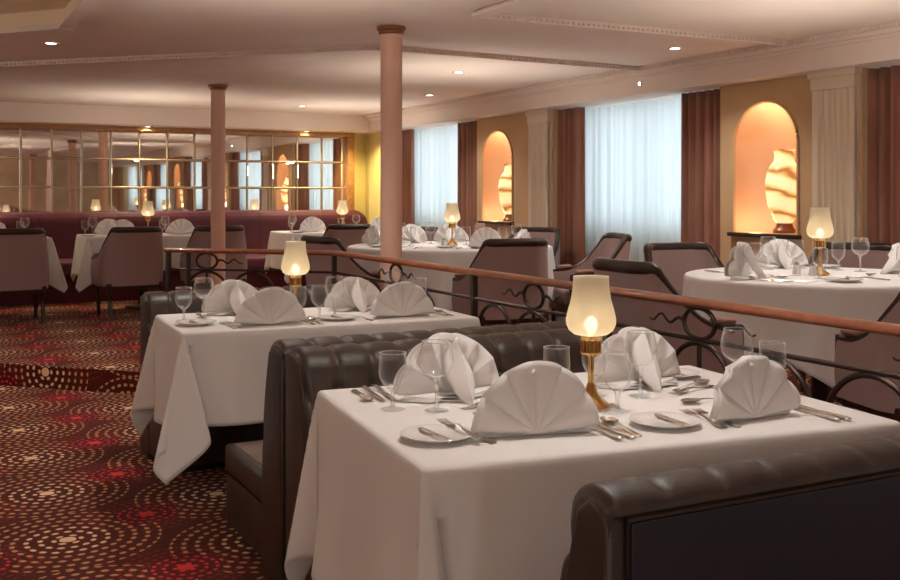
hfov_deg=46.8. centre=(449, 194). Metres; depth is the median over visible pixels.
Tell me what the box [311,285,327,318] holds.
goblet
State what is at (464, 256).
tablecloth
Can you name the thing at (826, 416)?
knife
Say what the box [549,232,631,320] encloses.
tub chair
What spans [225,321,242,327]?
fork
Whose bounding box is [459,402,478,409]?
fork
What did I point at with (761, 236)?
wine glass
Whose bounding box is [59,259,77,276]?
seat cushion
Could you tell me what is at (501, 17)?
trim
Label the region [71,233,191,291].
tablecloth
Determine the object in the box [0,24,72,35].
trim
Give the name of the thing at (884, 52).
crown molding
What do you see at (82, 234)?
plate
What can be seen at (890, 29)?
trim
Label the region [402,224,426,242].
napkin
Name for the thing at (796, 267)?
shaker
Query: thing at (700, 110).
drape
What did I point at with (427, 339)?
bowl
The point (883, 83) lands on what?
drape
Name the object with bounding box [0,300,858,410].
floor
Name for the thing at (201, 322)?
plate
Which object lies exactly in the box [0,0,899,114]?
ceiling
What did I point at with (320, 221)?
napkin
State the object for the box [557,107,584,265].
drape
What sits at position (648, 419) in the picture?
plate
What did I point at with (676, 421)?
butter knife
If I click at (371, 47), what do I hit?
trim
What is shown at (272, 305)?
napkin
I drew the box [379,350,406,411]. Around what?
goblet
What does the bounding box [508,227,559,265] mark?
tub chair
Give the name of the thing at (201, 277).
wine glass
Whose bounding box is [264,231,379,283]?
tablecloth
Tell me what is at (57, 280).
tablecloth
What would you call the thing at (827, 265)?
plate
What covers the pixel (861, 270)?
wine glass
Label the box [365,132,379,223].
wall
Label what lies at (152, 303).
cushion
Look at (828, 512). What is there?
bench
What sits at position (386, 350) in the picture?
bowl
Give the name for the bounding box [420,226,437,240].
tub chair
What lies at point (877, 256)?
tub chair
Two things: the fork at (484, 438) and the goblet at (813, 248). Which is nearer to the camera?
the fork at (484, 438)
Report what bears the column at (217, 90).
on the floor at (75, 348)
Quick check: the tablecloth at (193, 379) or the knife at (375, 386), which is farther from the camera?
the tablecloth at (193, 379)
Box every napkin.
[94,219,115,234]
[105,219,133,233]
[165,219,193,233]
[202,279,257,315]
[234,287,304,325]
[299,217,322,231]
[308,217,325,230]
[324,277,379,312]
[362,225,379,244]
[370,217,379,230]
[370,281,433,317]
[393,333,498,404]
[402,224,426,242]
[433,224,468,242]
[468,227,501,248]
[470,361,598,436]
[515,229,530,237]
[594,327,680,392]
[706,355,800,424]
[724,242,766,279]
[755,239,808,269]
[880,243,899,273]
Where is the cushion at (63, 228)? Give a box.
[0,210,367,258]
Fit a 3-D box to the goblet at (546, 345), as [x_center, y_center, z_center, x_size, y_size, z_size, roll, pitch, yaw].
[0.286,0.481,2.792,0.074,0.148,0.074,0,0,19]
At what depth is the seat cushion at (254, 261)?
12.05 m
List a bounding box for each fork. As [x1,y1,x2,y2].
[219,321,236,327]
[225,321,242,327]
[436,418,481,438]
[456,422,496,443]
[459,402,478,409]
[668,385,714,393]
[679,408,727,427]
[691,408,740,427]
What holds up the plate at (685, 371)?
on the tablecloth at (374, 502)
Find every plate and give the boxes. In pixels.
[81,234,97,235]
[176,319,216,325]
[318,314,356,320]
[400,424,471,443]
[436,245,455,247]
[629,411,700,429]
[670,367,699,378]
[809,264,840,267]
[825,277,862,282]
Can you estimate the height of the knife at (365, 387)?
0.010 m
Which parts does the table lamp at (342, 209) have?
lamp shade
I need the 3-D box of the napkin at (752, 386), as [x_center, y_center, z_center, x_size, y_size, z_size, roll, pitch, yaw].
[0.718,0.482,2.624,0.297,0.166,0.167,0,0,-31]
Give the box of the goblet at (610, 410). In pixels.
[603,352,631,413]
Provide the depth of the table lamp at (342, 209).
11.79 m
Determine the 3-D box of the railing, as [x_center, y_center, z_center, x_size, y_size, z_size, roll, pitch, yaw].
[1.326,0.756,1.700,0.898,0.805,12.404,0,0,-27]
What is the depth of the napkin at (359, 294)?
5.00 m
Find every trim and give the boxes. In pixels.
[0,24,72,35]
[0,44,378,66]
[0,123,354,136]
[58,0,99,28]
[345,137,354,209]
[363,20,899,120]
[377,44,640,71]
[471,0,544,17]
[478,221,513,224]
[481,13,790,45]
[481,129,512,221]
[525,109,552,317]
[727,232,801,238]
[732,99,799,234]
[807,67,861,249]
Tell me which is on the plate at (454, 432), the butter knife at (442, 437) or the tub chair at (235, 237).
the butter knife at (442, 437)
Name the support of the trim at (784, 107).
attached to the wall at (794, 92)
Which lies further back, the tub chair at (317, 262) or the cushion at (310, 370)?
the tub chair at (317, 262)
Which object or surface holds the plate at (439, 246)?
on the tablecloth at (464, 256)
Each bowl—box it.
[379,350,406,388]
[419,339,453,377]
[603,352,631,390]
[624,330,657,365]
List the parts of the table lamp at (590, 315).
stem, lamp shade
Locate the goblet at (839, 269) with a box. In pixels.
[831,242,845,270]
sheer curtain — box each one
[414,125,457,227]
[585,96,680,261]
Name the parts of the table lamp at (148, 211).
lamp shade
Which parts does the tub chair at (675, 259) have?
frame rail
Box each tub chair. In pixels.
[0,228,48,323]
[91,226,163,319]
[180,225,246,289]
[301,235,379,287]
[323,224,370,249]
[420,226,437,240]
[452,238,548,326]
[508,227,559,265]
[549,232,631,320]
[592,257,743,373]
[643,242,723,295]
[799,242,893,391]
[834,291,899,421]
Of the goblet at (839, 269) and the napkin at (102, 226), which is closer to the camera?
the goblet at (839, 269)
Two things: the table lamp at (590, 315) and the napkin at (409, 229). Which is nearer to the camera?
the table lamp at (590, 315)
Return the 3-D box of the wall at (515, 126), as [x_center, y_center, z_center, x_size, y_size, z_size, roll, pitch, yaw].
[0.829,0.180,10.550,0.450,2.000,1.490,0,0,-27]
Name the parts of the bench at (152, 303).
seat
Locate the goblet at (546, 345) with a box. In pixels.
[543,345,569,369]
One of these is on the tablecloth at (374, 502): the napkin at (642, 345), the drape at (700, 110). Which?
the napkin at (642, 345)
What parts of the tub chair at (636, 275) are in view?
frame rail, arm post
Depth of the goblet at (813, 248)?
5.03 m
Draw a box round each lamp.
[141,201,154,225]
[281,241,309,314]
[337,201,347,223]
[444,203,459,244]
[498,164,510,220]
[566,275,615,408]
[765,149,795,232]
[806,207,833,275]
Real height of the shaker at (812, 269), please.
0.066 m
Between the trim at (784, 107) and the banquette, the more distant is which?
the banquette
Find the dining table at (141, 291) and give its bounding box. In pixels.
[125,289,143,309]
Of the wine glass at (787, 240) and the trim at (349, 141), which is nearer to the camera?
the wine glass at (787, 240)
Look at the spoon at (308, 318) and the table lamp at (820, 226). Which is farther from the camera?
the table lamp at (820, 226)
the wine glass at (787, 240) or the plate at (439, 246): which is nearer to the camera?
the wine glass at (787, 240)
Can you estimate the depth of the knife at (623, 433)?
2.41 m
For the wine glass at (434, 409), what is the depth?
2.68 m
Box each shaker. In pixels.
[792,262,800,274]
[809,263,816,275]
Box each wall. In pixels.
[110,131,364,215]
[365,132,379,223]
[477,109,563,238]
[720,67,874,265]
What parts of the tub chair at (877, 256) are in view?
leg, frame rail, backrest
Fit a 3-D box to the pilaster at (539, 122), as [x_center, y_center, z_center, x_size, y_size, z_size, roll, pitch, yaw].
[0.851,0.175,9.943,0.067,1.969,0.394,0,0,-27]
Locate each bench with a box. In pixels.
[140,284,334,471]
[225,321,567,579]
[285,328,606,579]
[560,435,899,579]
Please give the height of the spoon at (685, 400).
0.010 m
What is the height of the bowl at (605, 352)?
0.096 m
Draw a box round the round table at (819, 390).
[811,376,828,401]
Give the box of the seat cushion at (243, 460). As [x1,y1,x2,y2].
[225,440,261,499]
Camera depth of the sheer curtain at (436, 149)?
12.35 m
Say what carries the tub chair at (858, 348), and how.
on the floor at (75, 348)
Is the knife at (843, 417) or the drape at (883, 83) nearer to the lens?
the knife at (843, 417)
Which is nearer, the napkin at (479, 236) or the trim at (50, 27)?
the trim at (50, 27)
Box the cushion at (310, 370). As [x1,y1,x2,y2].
[285,328,606,451]
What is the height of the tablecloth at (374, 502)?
0.609 m
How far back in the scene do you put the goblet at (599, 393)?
2.88 m
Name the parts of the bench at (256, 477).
seat, seat panel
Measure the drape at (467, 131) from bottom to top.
1.940 m
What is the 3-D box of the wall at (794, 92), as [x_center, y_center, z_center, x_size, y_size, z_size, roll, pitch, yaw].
[2.515,0.180,7.282,0.450,2.000,1.305,0,0,-27]
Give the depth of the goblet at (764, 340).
2.88 m
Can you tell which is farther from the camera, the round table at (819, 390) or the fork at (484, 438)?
the round table at (819, 390)
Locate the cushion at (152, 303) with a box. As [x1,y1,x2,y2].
[140,284,334,341]
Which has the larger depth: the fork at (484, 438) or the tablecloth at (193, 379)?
the tablecloth at (193, 379)
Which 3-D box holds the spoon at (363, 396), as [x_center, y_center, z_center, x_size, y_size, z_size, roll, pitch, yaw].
[-0.243,0.549,2.865,0.041,0.010,0.185,0,0,-20]
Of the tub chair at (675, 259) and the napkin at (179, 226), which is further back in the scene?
the napkin at (179, 226)
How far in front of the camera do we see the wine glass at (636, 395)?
2.86 m
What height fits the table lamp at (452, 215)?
0.342 m
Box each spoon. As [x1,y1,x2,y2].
[307,317,323,323]
[351,389,374,400]
[434,310,453,315]
[600,416,641,436]
[672,379,709,390]
[680,398,712,402]
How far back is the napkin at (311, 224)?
11.36 m
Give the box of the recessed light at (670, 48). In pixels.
[667,47,682,49]
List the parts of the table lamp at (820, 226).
lamp shade, stem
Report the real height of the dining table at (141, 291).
0.746 m
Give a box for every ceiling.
[0,0,78,27]
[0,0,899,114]
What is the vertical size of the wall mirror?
1.016 m
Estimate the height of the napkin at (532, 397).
0.181 m
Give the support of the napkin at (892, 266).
on the tablecloth at (868, 298)
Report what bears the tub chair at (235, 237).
on the floor at (75, 348)
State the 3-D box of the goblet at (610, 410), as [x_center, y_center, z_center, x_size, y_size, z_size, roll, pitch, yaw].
[0.430,0.481,2.669,0.074,0.148,0.074,0,0,-31]
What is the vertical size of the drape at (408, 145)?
1.940 m
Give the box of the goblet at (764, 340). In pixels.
[759,340,786,365]
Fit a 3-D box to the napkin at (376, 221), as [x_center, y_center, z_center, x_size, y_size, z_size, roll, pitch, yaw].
[-0.804,0.330,11.870,0.306,0.171,0.167,0,0,-16]
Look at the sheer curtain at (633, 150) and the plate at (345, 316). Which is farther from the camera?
the sheer curtain at (633, 150)
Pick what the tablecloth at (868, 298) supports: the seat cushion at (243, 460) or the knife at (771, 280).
the knife at (771, 280)
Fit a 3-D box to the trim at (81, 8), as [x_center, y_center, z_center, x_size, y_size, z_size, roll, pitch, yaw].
[0.368,-1.002,1.034,0.082,0.035,11.500,0,0,-27]
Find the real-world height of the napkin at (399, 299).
0.171 m
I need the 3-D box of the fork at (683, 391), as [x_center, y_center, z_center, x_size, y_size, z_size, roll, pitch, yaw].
[0.689,0.549,2.947,0.207,0.009,0.026,0,0,-43]
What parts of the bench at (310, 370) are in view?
seat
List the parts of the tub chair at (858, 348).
arm post, frame rail, seat rail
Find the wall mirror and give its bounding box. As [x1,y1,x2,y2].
[0,128,344,211]
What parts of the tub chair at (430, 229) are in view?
frame rail, backrest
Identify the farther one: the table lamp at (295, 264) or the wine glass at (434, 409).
the table lamp at (295, 264)
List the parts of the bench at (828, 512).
panel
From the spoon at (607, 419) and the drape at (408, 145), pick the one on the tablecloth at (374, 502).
the spoon at (607, 419)
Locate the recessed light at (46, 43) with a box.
[43,42,59,44]
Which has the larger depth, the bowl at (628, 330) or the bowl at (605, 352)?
the bowl at (628, 330)
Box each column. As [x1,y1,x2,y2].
[208,84,227,288]
[377,25,405,290]
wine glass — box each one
[193,277,213,317]
[419,339,453,412]
[624,330,657,397]
[720,327,753,361]
[759,236,776,269]
[787,240,804,275]
[851,237,869,271]
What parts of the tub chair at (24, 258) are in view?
seat rail, frame rail, backrest, leg, leg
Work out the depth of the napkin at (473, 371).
2.83 m
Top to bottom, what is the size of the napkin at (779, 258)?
0.171 m
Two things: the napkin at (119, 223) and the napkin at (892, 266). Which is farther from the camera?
the napkin at (119, 223)
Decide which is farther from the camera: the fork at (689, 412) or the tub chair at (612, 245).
the tub chair at (612, 245)
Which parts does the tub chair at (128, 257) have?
leg, leg, frame rail, backrest, seat rail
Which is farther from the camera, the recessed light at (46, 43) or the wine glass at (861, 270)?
the recessed light at (46, 43)
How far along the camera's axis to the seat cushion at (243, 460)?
3.89 m
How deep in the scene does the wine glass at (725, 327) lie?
2.93 m
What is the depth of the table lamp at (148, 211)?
10.77 m
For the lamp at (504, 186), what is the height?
0.592 m
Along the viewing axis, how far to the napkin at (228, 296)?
4.82 m
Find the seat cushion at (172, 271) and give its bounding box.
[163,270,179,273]
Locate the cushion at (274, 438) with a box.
[262,321,567,458]
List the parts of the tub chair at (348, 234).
frame rail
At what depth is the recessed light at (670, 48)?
7.22 m
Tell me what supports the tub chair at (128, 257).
on the floor at (75, 348)
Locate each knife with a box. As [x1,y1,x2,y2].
[362,385,384,401]
[373,384,396,400]
[418,427,452,442]
[589,426,623,439]
[599,422,635,438]
[654,413,690,427]
[758,279,806,280]
[771,280,794,281]
[796,408,840,421]
[800,404,851,420]
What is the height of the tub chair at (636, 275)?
0.868 m
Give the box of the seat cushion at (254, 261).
[247,254,279,269]
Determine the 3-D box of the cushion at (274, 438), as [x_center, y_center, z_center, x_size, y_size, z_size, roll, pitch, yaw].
[-0.081,0.750,3.819,1.190,0.520,0.246,0,0,-27]
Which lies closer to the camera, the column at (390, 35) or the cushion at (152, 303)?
the cushion at (152, 303)
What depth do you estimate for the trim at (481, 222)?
10.68 m
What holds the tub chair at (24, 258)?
on the floor at (75, 348)
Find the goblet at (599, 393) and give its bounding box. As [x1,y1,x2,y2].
[582,340,607,395]
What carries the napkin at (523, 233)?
on the tablecloth at (464, 256)
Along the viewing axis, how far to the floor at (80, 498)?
4.39 m
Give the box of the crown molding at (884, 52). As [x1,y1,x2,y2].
[0,36,899,133]
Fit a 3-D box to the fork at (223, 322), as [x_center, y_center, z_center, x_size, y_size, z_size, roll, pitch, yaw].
[-0.942,0.549,4.413,0.026,0.009,0.207,0,0,-29]
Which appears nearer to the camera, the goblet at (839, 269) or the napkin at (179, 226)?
the goblet at (839, 269)
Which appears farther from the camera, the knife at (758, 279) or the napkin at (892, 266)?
the napkin at (892, 266)
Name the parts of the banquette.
seat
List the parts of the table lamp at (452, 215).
lamp shade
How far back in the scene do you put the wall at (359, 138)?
13.81 m
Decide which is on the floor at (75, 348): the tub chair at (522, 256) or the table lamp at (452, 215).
the tub chair at (522, 256)
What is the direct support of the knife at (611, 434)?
on the tablecloth at (374, 502)
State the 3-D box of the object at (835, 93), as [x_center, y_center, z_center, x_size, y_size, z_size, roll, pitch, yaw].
[2.495,0.175,6.757,0.067,1.969,0.394,0,0,-27]
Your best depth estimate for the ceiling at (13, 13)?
6.22 m
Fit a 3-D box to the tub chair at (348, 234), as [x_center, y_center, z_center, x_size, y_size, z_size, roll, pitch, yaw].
[-1.115,0.730,10.837,0.614,0.868,0.557,0,0,-27]
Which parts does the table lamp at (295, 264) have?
stem, lamp shade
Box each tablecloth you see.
[46,236,67,292]
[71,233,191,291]
[130,307,480,484]
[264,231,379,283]
[285,365,899,579]
[347,241,565,321]
[682,267,899,413]
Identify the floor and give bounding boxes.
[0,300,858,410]
[0,385,271,579]
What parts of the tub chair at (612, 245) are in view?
leg, seat rail, seat, arm post, frame rail, backrest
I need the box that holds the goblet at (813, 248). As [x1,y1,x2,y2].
[812,248,827,278]
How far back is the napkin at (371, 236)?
8.45 m
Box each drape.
[402,129,414,226]
[457,121,476,240]
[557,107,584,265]
[681,89,719,258]
[867,65,899,243]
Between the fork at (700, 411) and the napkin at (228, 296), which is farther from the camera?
the napkin at (228, 296)
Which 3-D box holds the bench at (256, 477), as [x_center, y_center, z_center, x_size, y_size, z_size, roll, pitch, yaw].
[-0.192,0.900,4.034,1.198,0.820,0.729,0,0,-27]
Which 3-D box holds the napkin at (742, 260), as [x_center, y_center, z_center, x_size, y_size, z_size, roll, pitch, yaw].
[1.452,0.321,5.002,0.167,0.191,0.260,0,0,40]
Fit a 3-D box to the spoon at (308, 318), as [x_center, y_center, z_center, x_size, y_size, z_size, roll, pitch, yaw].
[-0.587,0.549,4.544,0.041,0.010,0.185,0,0,-26]
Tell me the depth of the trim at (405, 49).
7.63 m
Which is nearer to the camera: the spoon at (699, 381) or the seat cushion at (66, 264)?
the spoon at (699, 381)
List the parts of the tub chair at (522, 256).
frame rail, seat rail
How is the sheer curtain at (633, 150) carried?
hanging from the crown molding at (884, 52)
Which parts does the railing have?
post, post, short post, post, post, handrail, short post, short post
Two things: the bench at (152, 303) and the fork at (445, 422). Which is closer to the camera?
the fork at (445, 422)
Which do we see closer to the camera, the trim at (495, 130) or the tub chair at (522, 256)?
the tub chair at (522, 256)
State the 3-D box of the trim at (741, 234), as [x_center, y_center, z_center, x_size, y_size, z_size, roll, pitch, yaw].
[2.209,0.286,7.341,0.050,0.028,0.680,0,0,-27]
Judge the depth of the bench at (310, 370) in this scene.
3.37 m
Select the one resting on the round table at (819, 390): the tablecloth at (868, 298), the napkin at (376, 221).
the tablecloth at (868, 298)
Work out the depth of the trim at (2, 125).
12.47 m
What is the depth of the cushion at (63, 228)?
12.34 m
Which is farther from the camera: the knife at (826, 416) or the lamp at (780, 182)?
the lamp at (780, 182)
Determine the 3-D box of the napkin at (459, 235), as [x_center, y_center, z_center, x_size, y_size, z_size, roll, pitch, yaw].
[0.010,0.330,8.860,0.306,0.171,0.167,0,0,1]
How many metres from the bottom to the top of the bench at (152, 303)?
0.820 m
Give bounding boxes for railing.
[164,247,899,402]
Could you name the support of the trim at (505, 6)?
attached to the ceiling at (342, 83)
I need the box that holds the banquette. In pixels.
[0,210,367,305]
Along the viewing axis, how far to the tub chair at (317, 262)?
7.41 m
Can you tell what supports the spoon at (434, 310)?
on the tablecloth at (193, 379)
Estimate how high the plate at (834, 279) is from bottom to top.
0.015 m
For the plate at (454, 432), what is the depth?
2.38 m
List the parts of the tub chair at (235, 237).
frame rail, seat rail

